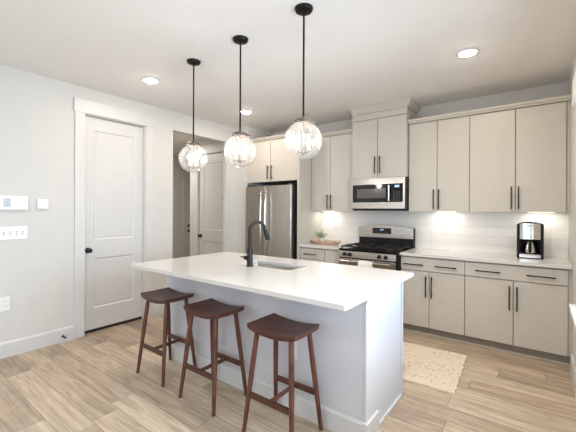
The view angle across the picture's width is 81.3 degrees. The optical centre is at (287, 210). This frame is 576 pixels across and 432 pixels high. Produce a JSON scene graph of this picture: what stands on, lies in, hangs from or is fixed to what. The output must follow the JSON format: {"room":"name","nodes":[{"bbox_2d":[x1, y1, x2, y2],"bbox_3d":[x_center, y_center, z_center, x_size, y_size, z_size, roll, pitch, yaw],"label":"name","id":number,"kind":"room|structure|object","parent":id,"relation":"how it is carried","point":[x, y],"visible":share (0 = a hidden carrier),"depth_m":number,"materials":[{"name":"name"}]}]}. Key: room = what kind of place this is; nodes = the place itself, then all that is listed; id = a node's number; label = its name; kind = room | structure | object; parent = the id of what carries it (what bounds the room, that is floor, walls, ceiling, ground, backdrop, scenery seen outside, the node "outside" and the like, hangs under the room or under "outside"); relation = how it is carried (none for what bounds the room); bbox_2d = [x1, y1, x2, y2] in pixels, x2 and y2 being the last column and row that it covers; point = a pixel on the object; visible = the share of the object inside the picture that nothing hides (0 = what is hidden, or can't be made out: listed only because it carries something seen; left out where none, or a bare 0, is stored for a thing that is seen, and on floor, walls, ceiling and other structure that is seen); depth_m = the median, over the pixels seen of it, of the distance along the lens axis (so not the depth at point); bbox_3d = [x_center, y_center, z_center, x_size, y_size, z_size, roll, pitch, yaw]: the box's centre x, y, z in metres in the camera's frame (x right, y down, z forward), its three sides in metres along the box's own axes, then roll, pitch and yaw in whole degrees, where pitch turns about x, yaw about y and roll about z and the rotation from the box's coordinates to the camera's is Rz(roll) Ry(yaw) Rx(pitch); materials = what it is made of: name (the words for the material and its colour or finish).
{"room":"kitchen","nodes":[
{"label":"kitchen","id":0,"kind":"room"},
{"bbox_2d":[0,64,235,342],"bbox_3d":[-2.966,0.010,2.806,0.075,2.743,8.120,0,0,37],"label":"wall","id":1,"kind":"structure","parent":0,"point":[37,115],"depth_m":3.44,"materials":[{"name":"paint"}]},
{"bbox_2d":[0,296,9,311],"bbox_3d":[-2.657,0.879,3.153,0.008,0.132,0.074,0,0,37],"label":"wall outlet","id":2,"kind":"object","parent":1,"relation":"attached to","point":[4,301],"visible":1,"depth_m":3.15,"materials":[{"name":"white plastic"}]},
{"bbox_2d":[0,196,27,209],"bbox_3d":[-2.611,-0.071,3.194,0.025,0.132,0.222,0,0,37],"label":"panel","id":3,"kind":"object","parent":1,"relation":"attached to","point":[6,202],"visible":1,"depth_m":3.19,"materials":[{"name":"white plastic"}]},
{"bbox_2d":[0,226,27,239],"bbox_3d":[-2.613,0.216,3.202,0.016,0.123,0.206,0,0,37],"label":"switch plate","id":4,"kind":"object","parent":1,"relation":"attached to","point":[19,232],"visible":1,"depth_m":3.19,"materials":[{"name":"white plastic"}]},
{"bbox_2d":[0,325,73,358],"bbox_3d":[-3.841,1.304,1.575,0.016,0.147,5.108,0,0,37],"label":"baseboard","id":5,"kind":"structure","parent":1,"relation":"attached to","point":[37,341],"depth_m":3.33,"materials":[{"name":"white paint"}]},
{"bbox_2d":[37,199,47,208],"bbox_3d":[-2.472,-0.064,3.382,0.023,0.098,0.094,0,0,37],"label":"thermostat","id":6,"kind":"object","parent":1,"relation":"attached to","point":[41,203],"visible":1,"depth_m":3.37,"materials":[{"name":"white plastic"}]},
{"bbox_2d":[85,116,142,333],"bbox_3d":[-2.053,0.163,4.001,0.094,2.444,0.691,0,0,37],"label":"door","id":7,"kind":"structure","parent":1,"relation":"in","point":[113,150],"depth_m":3.99,"materials":[{"name":"white paint"}]},
{"bbox_2d":[73,97,154,338],"bbox_3d":[-2.022,0.085,3.979,0.026,2.602,0.941,0,0,37],"label":"trim","id":8,"kind":"structure","parent":1,"relation":"attached to","point":[80,106],"depth_m":3.68,"materials":[{"name":"white paint"}]},
{"bbox_2d":[153,304,163,316],"bbox_3d":[-1.312,1.315,4.939,0.016,0.147,1.483,0,0,37],"label":"baseboard","id":9,"kind":"structure","parent":1,"relation":"attached to","point":[158,310],"depth_m":4.41,"materials":[{"name":"white paint"}]},
{"bbox_2d":[173,155,189,257],"bbox_3d":[-3.098,0.009,7.960,0.120,2.743,3.800,0,0,37],"label":"wall","id":10,"kind":"structure","parent":0,"point":[179,173],"depth_m":8.35,"materials":[{"name":"paint"}]},
{"bbox_2d":[182,179,189,256],"bbox_3d":[-2.344,0.299,8.843,0.026,2.170,1.040,0,0,37],"label":"trim","id":11,"kind":"structure","parent":10,"relation":"attached to","point":[185,182],"depth_m":8.47,"materials":[{"name":"white paint"}]},
{"bbox_2d":[186,184,189,256],"bbox_3d":[-2.325,0.354,8.829,0.078,2.040,0.800,0,0,37],"label":"door","id":12,"kind":"structure","parent":10,"relation":"in","point":[188,185],"depth_m":8.57,"materials":[{"name":"white paint"}]},
{"bbox_2d":[190,139,221,255],"bbox_3d":[-1.324,0.017,6.263,1.455,2.743,0.120,0,0,37],"label":"wall","id":13,"kind":"structure","parent":0,"point":[203,142],"depth_m":6.61,"materials":[{"name":"paint"}]},
{"bbox_2d":[193,142,223,255],"bbox_3d":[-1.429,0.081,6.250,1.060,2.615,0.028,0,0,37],"label":"trim","id":14,"kind":"structure","parent":13,"relation":"attached to","point":[218,147],"depth_m":6.50,"materials":[{"name":"white paint"}]},
{"bbox_2d":[198,152,223,254],"bbox_3d":[-1.415,0.161,6.264,0.780,2.434,0.108,0,0,37],"label":"door","id":15,"kind":"structure","parent":13,"relation":"in","point":[210,235],"depth_m":6.31,"materials":[{"name":"white paint"}]},
{"bbox_2d":[235,126,271,252],"bbox_3d":[-0.574,0.020,5.702,0.268,2.743,0.615,0,0,37],"label":"wall","id":16,"kind":"structure","parent":0,"point":[241,172],"depth_m":5.47,"materials":[{"name":"paint"}]},
{"bbox_2d":[0,0,575,156],"bbox_3d":[-1.968,-1.397,3.174,8.030,0.080,10.500,0,0,37],"label":"ceiling","id":17,"kind":"structure","parent":0,"point":[359,53],"depth_m":2.82,"materials":[{"name":"paint"}]},
{"bbox_2d":[141,77,159,83],"bbox_3d":[-1.431,-1.347,3.496,0.178,0.016,0.178,0,0,37],"label":"recessed light","id":18,"kind":"object","parent":17,"relation":"in","point":[150,80],"visible":1,"depth_m":3.47,"materials":[{"name":"white paint"}]},
{"bbox_2d":[144,79,156,82],"bbox_3d":[-1.431,-1.347,3.496,0.123,0.015,0.123,0,0,37],"label":"diffuser","id":19,"kind":"object","parent":18,"relation":"attached to","point":[145,80],"depth_m":3.48,"materials":[{"name":"beige plastic"}]},
{"bbox_2d":[179,58,207,172],"bbox_3d":[-0.857,-0.847,3.043,0.252,1.010,0.252,0,0,37],"label":"pendant light","id":20,"kind":"object","parent":17,"relation":"hanging from","point":[193,145],"visible":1,"depth_m":3.06,"materials":[{"name":"glass"}]},
{"bbox_2d":[224,35,255,166],"bbox_3d":[-0.376,-0.845,2.644,0.252,1.010,0.252,0,0,37],"label":"pendant light","id":21,"kind":"object","parent":17,"relation":"hanging from","point":[239,136],"visible":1,"depth_m":2.65,"materials":[{"name":"glass"}]},
{"bbox_2d":[241,110,252,113],"bbox_3d":[-0.574,-1.343,4.603,0.178,0.016,0.178,0,0,37],"label":"recessed light","id":22,"kind":"object","parent":17,"relation":"in","point":[242,111],"visible":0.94,"depth_m":4.58,"materials":[{"name":"white paint"}]},
{"bbox_2d":[284,3,321,159],"bbox_3d":[0.104,-0.843,2.240,0.252,1.010,0.252,0,0,37],"label":"pendant light","id":23,"kind":"object","parent":17,"relation":"hanging from","point":[302,9],"visible":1,"depth_m":2.25,"materials":[{"name":"glass"}]},
{"bbox_2d":[456,48,479,57],"bbox_3d":[1.530,-1.334,2.858,0.178,0.016,0.178,0,0,37],"label":"recessed light","id":24,"kind":"object","parent":17,"relation":"in","point":[469,52],"visible":1,"depth_m":2.84,"materials":[{"name":"white paint"}]},
{"bbox_2d":[460,50,475,56],"bbox_3d":[1.530,-1.333,2.858,0.123,0.015,0.123,0,0,37],"label":"diffuser","id":25,"kind":"object","parent":24,"relation":"attached to","point":[463,53],"depth_m":2.84,"materials":[{"name":"beige plastic"}]},
{"bbox_2d":[0,315,575,431],"bbox_3d":[-1.980,1.426,3.174,8.030,0.080,10.500,0,0,37],"label":"floor","id":26,"kind":"structure","parent":0,"point":[91,382],"depth_m":2.53,"materials":[{"name":"wood"}]},
{"bbox_2d":[136,287,196,386],"bbox_3d":[-1.041,1.051,2.888,0.400,0.681,0.342,0,0,37],"label":"bar stool","id":27,"kind":"object","parent":26,"relation":"on","point":[165,296],"visible":0.99,"depth_m":2.87,"materials":[{"name":"brown wood"}]},
{"bbox_2d":[178,298,246,416],"bbox_3d":[-0.557,1.053,2.513,0.400,0.681,0.342,0,0,37],"label":"bar stool","id":28,"kind":"object","parent":26,"relation":"on","point":[212,309],"visible":0.99,"depth_m":2.49,"materials":[{"name":"brown wood"}]},
{"bbox_2d":[245,183,296,258],"bbox_3d":[-0.132,0.501,5.237,0.892,1.786,0.765,0,0,37],"label":"refrigerator","id":29,"kind":"object","parent":26,"relation":"on","point":[275,206],"visible":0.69,"depth_m":4.92,"materials":[{"name":"silver metal"}]},
{"bbox_2d":[242,313,322,431],"bbox_3d":[-0.032,1.056,2.123,0.400,0.681,0.342,0,0,37],"label":"bar stool","id":30,"kind":"object","parent":26,"relation":"on","point":[273,326],"visible":1,"depth_m":2.10,"materials":[{"name":"brown wood"}]},
{"bbox_2d":[165,275,402,431],"bbox_3d":[-0.152,0.952,2.885,2.086,0.884,0.706,0,0,37],"label":"kitchen island","id":31,"kind":"object","parent":26,"relation":"on","point":[360,374],"visible":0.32,"depth_m":2.29,"materials":[{"name":"white paint"}]},
{"bbox_2d":[130,252,413,310],"bbox_3d":[-0.208,0.494,2.798,2.118,0.030,1.155,0,0,37],"label":"island countertop","id":32,"kind":"structure","parent":31,"relation":"on","point":[342,287],"depth_m":2.44,"materials":[{"name":"white stone"}]},
{"bbox_2d":[240,220,269,266],"bbox_3d":[-0.278,0.283,2.900,0.266,0.392,0.081,0,0,-20],"label":"faucet","id":33,"kind":"object","parent":32,"relation":"on","point":[249,257],"visible":1,"depth_m":2.86,"materials":[{"name":"black metal"}]},
{"bbox_2d":[253,263,297,269],"bbox_3d":[-0.146,0.608,2.967,0.621,0.194,0.306,0,0,37],"label":"sink","id":34,"kind":"object","parent":32,"relation":"in","point":[254,264],"visible":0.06,"depth_m":3.12,"materials":[{"name":"silver metal"}]},
{"bbox_2d":[294,342,296,358],"bbox_3d":[0.033,0.962,2.321,0.072,0.116,0.008,0,0,37],"label":"wall outlet","id":35,"kind":"object","parent":31,"relation":"attached to","point":[295,343],"visible":0.38,"depth_m":2.31,"materials":[{"name":"white plastic"}]},
{"bbox_2d":[297,132,321,259],"bbox_3d":[0.334,0.144,5.006,0.038,2.504,0.634,0,0,37],"label":"end panel","id":36,"kind":"object","parent":26,"relation":"on","point":[309,222],"visible":0.31,"depth_m":4.86,"materials":[{"name":"beige paint"}]},
{"bbox_2d":[300,247,325,261],"bbox_3d":[0.503,0.956,4.870,0.398,0.880,0.644,0,0,37],"label":"base cabinet","id":37,"kind":"object","parent":26,"relation":"on","point":[309,254],"visible":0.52,"depth_m":4.64,"materials":[{"name":"beige paint"}]},
{"bbox_2d":[299,243,351,249],"bbox_3d":[0.604,0.499,4.794,0.646,0.032,0.628,0,0,37],"label":"countertop","id":38,"kind":"structure","parent":37,"relation":"on","point":[309,245],"depth_m":4.61,"materials":[{"name":"white stone"}]},
{"bbox_2d":[311,239,340,244],"bbox_3d":[0.548,0.455,4.866,0.466,0.055,0.224,0,0,37],"label":"wooden tray","id":39,"kind":"object","parent":38,"relation":"on","point":[316,241],"visible":0.96,"depth_m":4.78,"materials":[{"name":"brown wood"}]},
{"bbox_2d":[315,229,325,240],"bbox_3d":[0.488,0.364,4.915,0.203,0.183,0.155,0,0,37],"label":"potted plant","id":40,"kind":"object","parent":39,"relation":"on","point":[319,235],"visible":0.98,"depth_m":4.91,"materials":[{"name":"green plant"}]},
{"bbox_2d":[325,249,339,263],"bbox_3d":[0.772,0.958,4.689,0.247,0.880,0.609,0,0,37],"label":"base cabinet","id":41,"kind":"object","parent":26,"relation":"on","point":[331,256],"visible":0.17,"depth_m":4.45,"materials":[{"name":"beige paint"}]},
{"bbox_2d":[339,225,414,270],"bbox_3d":[1.136,0.784,4.320,0.768,1.170,0.715,0,0,37],"label":"gas range","id":42,"kind":"object","parent":26,"relation":"on","point":[382,246],"visible":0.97,"depth_m":4.29,"materials":[{"name":"silver metal"}]},
{"bbox_2d":[358,261,372,267],"bbox_3d":[0.931,0.723,4.041,0.180,0.222,0.052,0,0,37],"label":"dish towel","id":43,"kind":"object","parent":42,"relation":"hanging from","point":[360,263],"visible":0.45,"depth_m":4.02,"materials":[{"name":"white fabric"}]},
{"bbox_2d":[339,255,401,270],"bbox_3d":[1.134,0.942,4.318,0.768,0.855,0.710,0,0,37],"label":"oven","id":44,"kind":"object","parent":42,"relation":"in","point":[390,262],"depth_m":3.99,"materials":[{"name":"silver glass"}]},
{"bbox_2d":[339,245,412,254],"bbox_3d":[1.128,0.499,4.308,0.768,0.028,0.555,0,0,37],"label":"cooktop","id":45,"kind":"object","parent":42,"relation":"in","point":[364,250],"depth_m":4.16,"materials":[{"name":"black metal"}]},
{"bbox_2d":[401,255,465,342],"bbox_3d":[1.749,0.962,3.933,0.666,0.880,0.644,0,0,37],"label":"base cabinet","id":46,"kind":"object","parent":26,"relation":"on","point":[434,297],"visible":0.94,"depth_m":3.69,"materials":[{"name":"beige paint"}]},
{"bbox_2d":[403,342,466,394],"bbox_3d":[1.003,1.391,3.209,1.189,0.014,0.814,0,0,34],"label":"rug","id":47,"kind":"object","parent":26,"relation":"on","point":[437,369],"visible":0.44,"depth_m":2.96,"materials":[{"name":"beige fabric"}]},
{"bbox_2d":[465,261,571,365],"bbox_3d":[2.358,0.965,3.474,0.858,0.880,0.644,0,0,37],"label":"base cabinet","id":48,"kind":"object","parent":26,"relation":"on","point":[515,309],"visible":0.98,"depth_m":3.22,"materials":[{"name":"beige paint"}]},
{"bbox_2d":[400,248,571,269],"bbox_3d":[2.092,0.506,3.675,1.526,0.032,0.628,0,0,37],"label":"countertop","id":49,"kind":"structure","parent":48,"relation":"on","point":[549,262],"depth_m":3.49,"materials":[{"name":"white stone"}]},
{"bbox_2d":[517,222,543,258],"bbox_3d":[2.521,0.305,3.493,0.223,0.372,0.255,0,0,37],"label":"coffee maker","id":50,"kind":"object","parent":49,"relation":"on","point":[530,235],"visible":1,"depth_m":3.42,"materials":[{"name":"black plastic"}]},
{"bbox_2d":[272,81,568,257],"bbox_3d":[1.166,0.028,4.854,4.670,2.743,0.120,0,0,37],"label":"wall","id":51,"kind":"structure","parent":0,"point":[558,89],"depth_m":3.96,"materials":[{"name":"paint"}]},
{"bbox_2d":[247,132,296,184],"bbox_3d":[-0.084,-0.772,5.300,0.985,0.676,0.672,0,0,37],"label":"upper cabinet","id":52,"kind":"object","parent":51,"relation":"attached to","point":[272,164],"visible":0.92,"depth_m":5.06,"materials":[{"name":"beige paint"}]},
{"bbox_2d":[333,223,336,230],"bbox_3d":[0.717,0.248,5.098,0.072,0.116,0.008,0,0,37],"label":"wall outlet","id":53,"kind":"object","parent":51,"relation":"attached to","point":[334,224],"visible":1,"depth_m":5.09,"materials":[{"name":"white plastic"}]},
{"bbox_2d":[310,129,362,210],"bbox_3d":[0.706,-0.549,4.893,0.681,1.115,0.372,0,0,37],"label":"upper cabinet","id":54,"kind":"object","parent":51,"relation":"attached to","point":[332,165],"visible":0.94,"depth_m":4.76,"materials":[{"name":"beige paint"}]},
{"bbox_2d":[350,98,420,179],"bbox_3d":[1.279,-0.878,4.417,0.792,0.928,0.446,0,0,37],"label":"upper cabinet","id":55,"kind":"object","parent":51,"relation":"attached to","point":[380,132],"visible":0.99,"depth_m":4.27,"materials":[{"name":"beige paint"}]},
{"bbox_2d":[351,177,408,210],"bbox_3d":[1.246,-0.205,4.428,0.725,0.412,0.445,0,0,37],"label":"microwave","id":56,"kind":"object","parent":55,"relation":"attached to","point":[391,193],"visible":0.94,"depth_m":4.25,"materials":[{"name":"silver metal"}]},
{"bbox_2d":[408,110,469,211],"bbox_3d":[1.837,-0.544,4.042,0.666,1.115,0.372,0,0,37],"label":"upper cabinet","id":57,"kind":"object","parent":51,"relation":"attached to","point":[439,145],"visible":0.98,"depth_m":3.91,"materials":[{"name":"beige paint"}]},
{"bbox_2d":[322,211,567,257],"bbox_3d":[1.708,0.249,4.364,2.971,0.478,0.010,0,0,37],"label":"backsplash","id":58,"kind":"structure","parent":51,"relation":"attached to","point":[488,232],"depth_m":4.07,"materials":[{"name":"white tile"}]},
{"bbox_2d":[442,225,447,234],"bbox_3d":[1.951,0.243,4.170,0.072,0.116,0.008,0,0,37],"label":"wall outlet","id":59,"kind":"object","parent":51,"relation":"attached to","point":[444,227],"visible":1,"depth_m":4.17,"materials":[{"name":"white plastic"}]},
{"bbox_2d":[469,95,570,211],"bbox_3d":[2.447,-0.541,3.584,0.858,1.115,0.372,0,0,37],"label":"upper cabinet","id":60,"kind":"object","parent":51,"relation":"attached to","point":[520,152],"visible":0.99,"depth_m":3.44,"materials":[{"name":"beige paint"}]},
{"bbox_2d":[568,51,575,366],"bbox_3d":[0.508,0.025,0.193,0.120,2.743,8.120,0,0,37],"label":"wall","id":61,"kind":"structure","parent":0,"point":[572,214],"depth_m":2.95,"materials":[{"name":"paint"}]},
{"bbox_2d":[569,70,575,329],"bbox_3d":[1.215,-0.051,1.220,0.184,1.519,2.150,0,0,37],"label":"window","id":62,"kind":"structure","parent":61,"relation":"in","point":[572,307],"depth_m":1.98,"materials":[{"name":"white paint"}]},
{"bbox_2d":[570,354,575,398],"bbox_3d":[0.247,1.322,-0.034,0.016,0.147,7.450,0,0,37],"label":"baseboard","id":63,"kind":"structure","parent":61,"relation":"attached to","point":[572,363],"depth_m":2.72,"materials":[{"name":"white paint"}]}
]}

